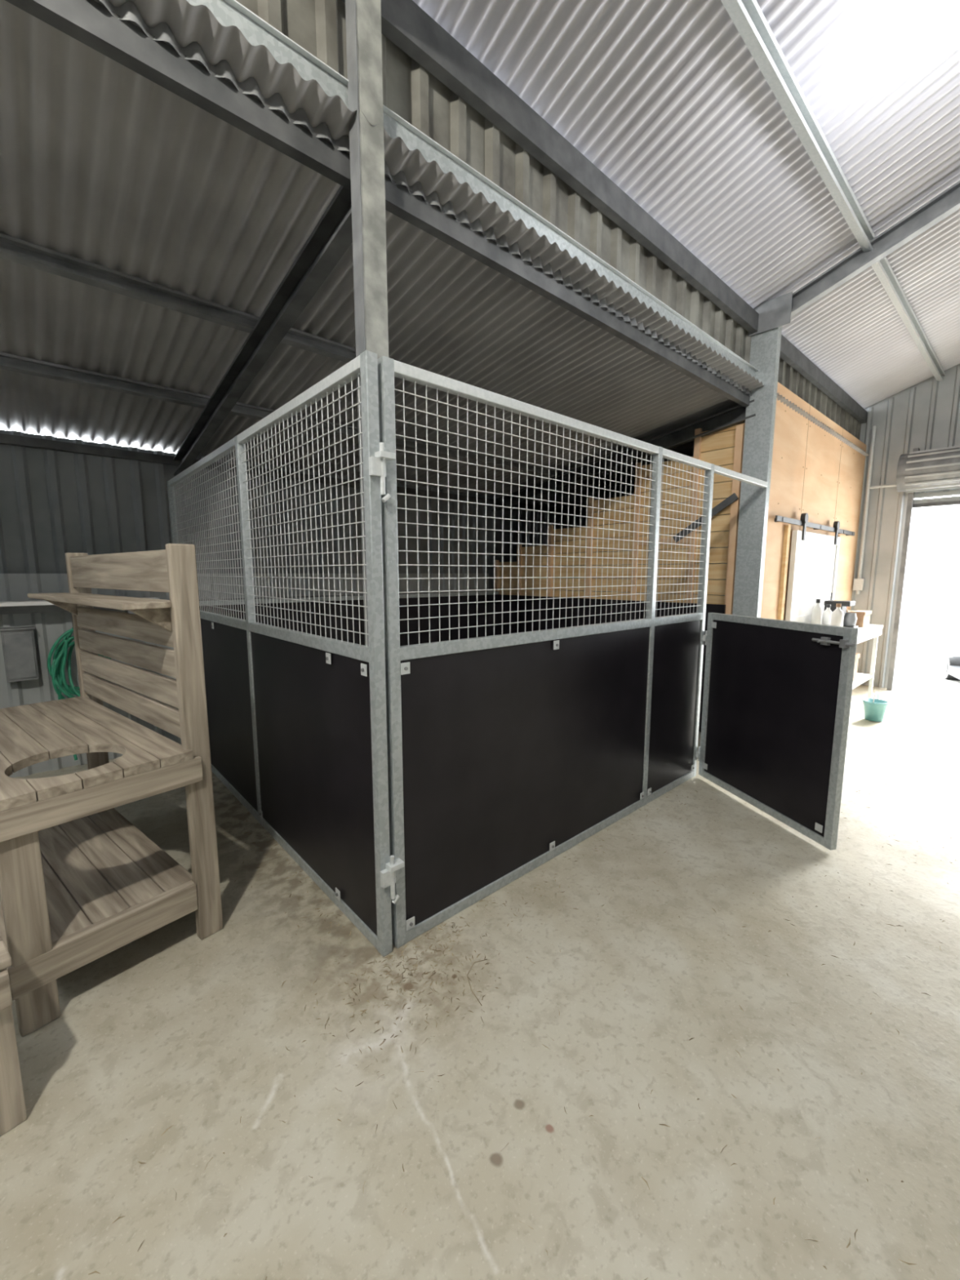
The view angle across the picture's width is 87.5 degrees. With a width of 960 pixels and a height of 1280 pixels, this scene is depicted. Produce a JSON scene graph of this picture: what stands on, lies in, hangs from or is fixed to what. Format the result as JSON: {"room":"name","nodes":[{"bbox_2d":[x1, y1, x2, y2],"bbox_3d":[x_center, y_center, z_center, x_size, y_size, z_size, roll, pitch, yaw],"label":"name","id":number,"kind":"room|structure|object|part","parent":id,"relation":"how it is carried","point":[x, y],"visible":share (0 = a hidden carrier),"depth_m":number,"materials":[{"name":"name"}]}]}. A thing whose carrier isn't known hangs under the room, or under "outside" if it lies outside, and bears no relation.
{"room":"farm building","nodes":[
{"label":"farm building","id":0,"kind":"room"},
{"bbox_2d":[0,933,26,1136],"bbox_3d":[-1.487,1.076,1.241,0.336,0.485,0.480,6,10,38],"label":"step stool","id":1,"kind":"object","parent":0,"point":[12,1103],"depth_m":1.32,"materials":[{"name":"brown wood"}]},
{"bbox_2d":[0,429,632,777],"bbox_3d":[-1.161,-0.498,5.459,10.880,2.490,0.056,-7,10,-41],"label":"wall","id":2,"kind":"structure","parent":0,"point":[54,504],"depth_m":4.09,"materials":[{"name":"grey metal"}]},
{"bbox_2d":[0,626,39,682],"bbox_3d":[-3.242,0.099,3.535,0.190,0.375,0.120,-7,10,-41],"label":"electrical box","id":3,"kind":"object","parent":2,"relation":"attached to","point":[19,648],"visible":1,"depth_m":3.50,"materials":[{"name":"metal"}]},
{"bbox_3d":[-2.966,-0.046,3.696,0.060,0.060,0.220,-7,10,-41],"label":"bracket","id":4,"kind":"object","parent":2,"relation":"attached to","visible":0},
{"bbox_2d":[47,627,111,759],"bbox_3d":[-2.917,0.381,3.696,0.380,0.995,0.146,-7,10,-41],"label":"garden hose","id":5,"kind":"object","parent":4,"relation":"hanging from","point":[56,670],"visible":0.45,"depth_m":3.57,"materials":[{"name":"green rubber"}]},
{"bbox_2d":[0,433,640,614],"bbox_3d":[-1.163,-1.041,5.329,10.800,1.220,0.075,-7,10,-41],"label":"beams","id":6,"kind":"structure","parent":0,"point":[7,439],"depth_m":4.01,"materials":[{"name":"metal"}]},
{"bbox_2d":[0,597,159,613],"bbox_3d":[-3.596,-0.072,3.057,2.800,0.280,0.200,-7,10,-41],"label":"wall shelf","id":7,"kind":"object","parent":6,"relation":"attached to","point":[11,603],"visible":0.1,"depth_m":3.40,"materials":[{"name":"white paint"}]},
{"bbox_2d":[0,0,869,511],"bbox_3d":[-0.142,-1.700,4.088,10.800,0.715,3.284,-7,10,-41],"label":"ceiling","id":8,"kind":"structure","parent":0,"point":[172,278],"depth_m":2.48,"materials":[{"name":"metal"}]},
{"bbox_2d":[4,0,867,423],"bbox_3d":[0.884,-2.094,2.878,10.800,0.675,0.098,-7,10,-41],"label":"beams","id":9,"kind":"structure","parent":0,"point":[404,23],"depth_m":1.99,"materials":[{"name":"metal"}]},
{"bbox_2d":[0,684,959,1279],"bbox_3d":[1.980,1.496,0.304,13.200,0.100,12.350,-7,10,-41],"label":"floor","id":10,"kind":"structure","parent":0,"point":[171,1026],"depth_m":1.51,"materials":[{"name":"concrete"}]},
{"bbox_2d":[0,543,222,1036],"bbox_3d":[-1.830,0.400,2.170,1.465,1.580,0.655,6,10,38],"label":"wooden bench","id":11,"kind":"object","parent":10,"relation":"on","point":[80,882],"visible":0.99,"depth_m":1.95,"materials":[{"name":"wood"}]},
{"bbox_3d":[-1.822,0.412,2.125,1.395,0.033,0.571,6,10,38],"label":"seat","id":12,"kind":"part","parent":11,"relation":"part of","materials":[{"name":"wood"}]},
{"bbox_2d":[345,0,388,646],"bbox_3d":[-0.381,-0.635,1.833,0.100,3.720,0.060,-7,10,-41],"label":"steel column","id":13,"kind":"structure","parent":10,"relation":"on","point":[363,17],"depth_m":1.69,"materials":[{"name":"grey metal"}]},
{"bbox_2d":[167,350,768,956],"bbox_3d":[-0.080,-0.178,4.152,3.632,2.201,3.232,-7,10,-41],"label":"stall","id":14,"kind":"object","parent":10,"relation":"on","point":[415,774],"visible":0.94,"depth_m":2.37,"materials":[{"name":"metal"}]},
{"bbox_2d":[698,612,857,849],"bbox_3d":[1.715,0.463,3.056,0.100,1.180,1.075,-2,8,-14],"label":"gate","id":15,"kind":"object","parent":14,"relation":"attached to","point":[777,695],"visible":1,"depth_m":2.94,"materials":[{"name":"metal"}]},
{"bbox_2d":[466,959,487,1005],"bbox_3d":[-0.016,1.238,1.826,0.068,0.005,0.210,1,8,6],"label":"stalk","id":16,"kind":"object","parent":10,"relation":"on","point":[484,959],"visible":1,"depth_m":1.83,"materials":[{"name":"beige plant"}]},
{"bbox_2d":[88,777,959,1279],"bbox_3d":[0.484,1.122,2.703,4.782,0.004,3.185,-7,10,-41],"label":"litter","id":17,"kind":"object","parent":10,"relation":"on","point":[439,928],"visible":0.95,"depth_m":1.84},
{"bbox_2d":[732,326,782,617],"bbox_3d":[2.280,-0.841,4.209,0.140,3.500,0.300,-7,10,-41],"label":"steel column","id":18,"kind":"structure","parent":10,"relation":"on","point":[765,350],"depth_m":4.11,"materials":[{"name":"grey metal"}]},
{"bbox_2d":[852,624,883,697],"bbox_3d":[3.942,0.308,5.462,1.250,0.890,0.430,-7,10,-41],"label":"side table","id":19,"kind":"object","parent":10,"relation":"on","point":[871,631],"visible":0.29,"depth_m":5.56,"materials":[{"name":"white paint"}]},
{"bbox_2d":[811,599,822,624],"bbox_3d":[3.438,-0.257,5.115,0.090,0.320,0.090,-7,10,-41],"label":"spray bottle","id":20,"kind":"object","parent":19,"relation":"on","point":[817,611],"visible":0.8,"depth_m":5.08,"materials":[{"name":"white paint"}]},
{"bbox_2d":[822,604,832,625],"bbox_3d":[3.606,-0.238,5.201,0.090,0.260,0.090,-7,10,-41],"label":"spray bottle","id":21,"kind":"object","parent":19,"relation":"on","point":[827,614],"visible":0.76,"depth_m":5.17,"materials":[{"name":"white paint"}]},
{"bbox_2d":[831,603,844,626],"bbox_3d":[3.574,-0.223,5.012,0.100,0.280,0.100,-7,10,-41],"label":"spray bottle","id":22,"kind":"object","parent":19,"relation":"on","point":[837,615],"visible":0.84,"depth_m":4.98,"materials":[{"name":"white paint"}]},
{"bbox_2d":[823,600,857,628],"bbox_3d":[3.840,-0.270,5.326,0.220,0.290,0.280,-7,10,-41],"label":"coffee machine","id":23,"kind":"object","parent":19,"relation":"on","point":[850,619],"visible":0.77,"depth_m":5.25,"materials":[{"name":"black metal"}]},
{"bbox_2d":[853,653,860,680],"bbox_3d":[3.873,0.292,5.424,0.420,0.288,0.290,-7,10,-41],"label":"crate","id":24,"kind":"object","parent":19,"relation":"on","point":[857,655],"visible":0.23,"depth_m":5.40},
{"bbox_2d":[848,609,871,626],"bbox_3d":[4.181,-0.245,5.610,0.320,0.165,0.260,-7,10,-41],"label":"cardboard box","id":25,"kind":"object","parent":19,"relation":"on","point":[863,616],"visible":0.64,"depth_m":5.46,"materials":[{"name":"brown cardboard"}]},
{"bbox_2d":[862,691,888,721],"bbox_3d":[3.980,0.661,5.050,0.212,0.290,0.212,-7,10,-41],"label":"plastic bucket","id":26,"kind":"object","parent":10,"relation":"on","point":[874,709],"visible":1,"depth_m":5.00,"materials":[{"name":"teal plastic"}]},
{"bbox_2d":[99,0,861,439],"bbox_3d":[0.883,-2.129,2.897,10.830,0.600,0.071,-7,10,-41],"label":"wall","id":27,"kind":"structure","parent":0,"point":[410,91],"depth_m":2.17,"materials":[{"name":"grey metal"}]},
{"bbox_2d":[777,524,839,620],"bbox_3d":[3.542,-0.206,5.420,1.790,1.920,0.033,-7,10,-41],"label":"door frame","id":28,"kind":"structure","parent":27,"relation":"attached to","point":[787,527],"depth_m":4.76,"materials":[{"name":"brown wood"}]},
{"bbox_2d":[774,512,854,544],"bbox_3d":[3.601,-1.159,5.310,2.700,0.260,0.090,-7,10,-41],"label":"sliding track","id":29,"kind":"object","parent":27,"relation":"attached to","point":[803,521],"visible":1,"depth_m":4.99,"materials":[{"name":"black metal"}]},
{"bbox_2d":[785,529,839,624],"bbox_3d":[3.569,-0.198,5.399,1.500,1.850,0.055,-7,10,-41],"label":"door leaf","id":30,"kind":"structure","parent":29,"relation":"hanging from","point":[813,564],"depth_m":5.20,"materials":[{"name":"white paint"}]},
{"bbox_2d":[494,422,745,614],"bbox_3d":[1.200,-0.647,5.439,0.080,2.690,3.000,-7,10,-41],"label":"wall","id":31,"kind":"structure","parent":0,"point":[731,491],"depth_m":4.84,"materials":[{"name":"brown wood"}]},
{"bbox_2d":[412,0,959,408],"bbox_3d":[2.950,-2.669,-1.237,13.344,1.538,8.908,-7,10,-41],"label":"ceiling","id":32,"kind":"structure","parent":0,"point":[668,100],"depth_m":2.58,"materials":[{"name":"metal"}]},
{"bbox_2d":[720,0,945,381],"bbox_3d":[1.493,-2.846,0.274,13.200,1.136,3.172,-7,10,-41],"label":"roof beam","id":33,"kind":"structure","parent":32,"relation":"attached to","point":[748,17],"depth_m":2.62,"materials":[{"name":"grey metal"}]},
{"bbox_2d":[637,363,959,688],"bbox_3d":[6.817,-1.650,4.417,0.058,5.049,12.000,-7,10,-41],"label":"wall","id":34,"kind":"structure","parent":0,"point":[925,415],"depth_m":6.30,"materials":[{"name":"grey metal"}]},
{"bbox_2d":[853,426,896,594],"bbox_3d":[5.052,-1.626,6.313,0.070,2.100,0.410,-7,10,-41],"label":"conduit pipe","id":35,"kind":"object","parent":34,"relation":"attached to","point":[859,583],"visible":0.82,"depth_m":6.41,"materials":[{"name":"grey plastic"}]},
{"bbox_2d":[886,445,959,690],"bbox_3d":[6.186,-0.659,4.928,0.474,2.950,3.400,-7,10,-41],"label":"door","id":36,"kind":"structure","parent":34,"relation":"in","point":[938,468],"depth_m":5.84,"materials":[{"name":"metal"}]},
{"bbox_2d":[760,382,866,620],"bbox_3d":[3.622,-0.800,5.448,3.530,3.090,0.021,-7,10,-41],"label":"wall plywood","id":37,"kind":"structure","parent":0,"point":[814,473],"depth_m":5.03,"materials":[{"name":"beige wood"}]},
{"bbox_2d":[748,180,959,336],"bbox_3d":[3.774,-2.655,-0.439,3.635,1.606,8.721,-7,10,-41],"label":"roof beam","id":38,"kind":"structure","parent":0,"point":[777,312],"depth_m":3.53,"materials":[{"name":"grey metal"}]},
{"label":"outside","id":39,"kind":"structure","parent":0,"visible":0},
{"bbox_2d":[893,597,959,697],"bbox_3d":[17.243,-0.766,17.594,32.799,0.130,60.000,-7,10,-41],"label":"ground","id":40,"kind":"structure","parent":39,"point":[930,628],"depth_m":10.77,"materials":[{"name":"white concrete"}]},
{"bbox_2d":[941,631,959,679],"bbox_3d":[6.763,0.133,6.459,0.890,1.034,1.590,4,9,28],"label":"ride-on mower","id":41,"kind":"object","parent":40,"relation":"on","point":[950,666],"visible":1,"depth_m":7.06,"materials":[{"name":"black metal"}]}
]}

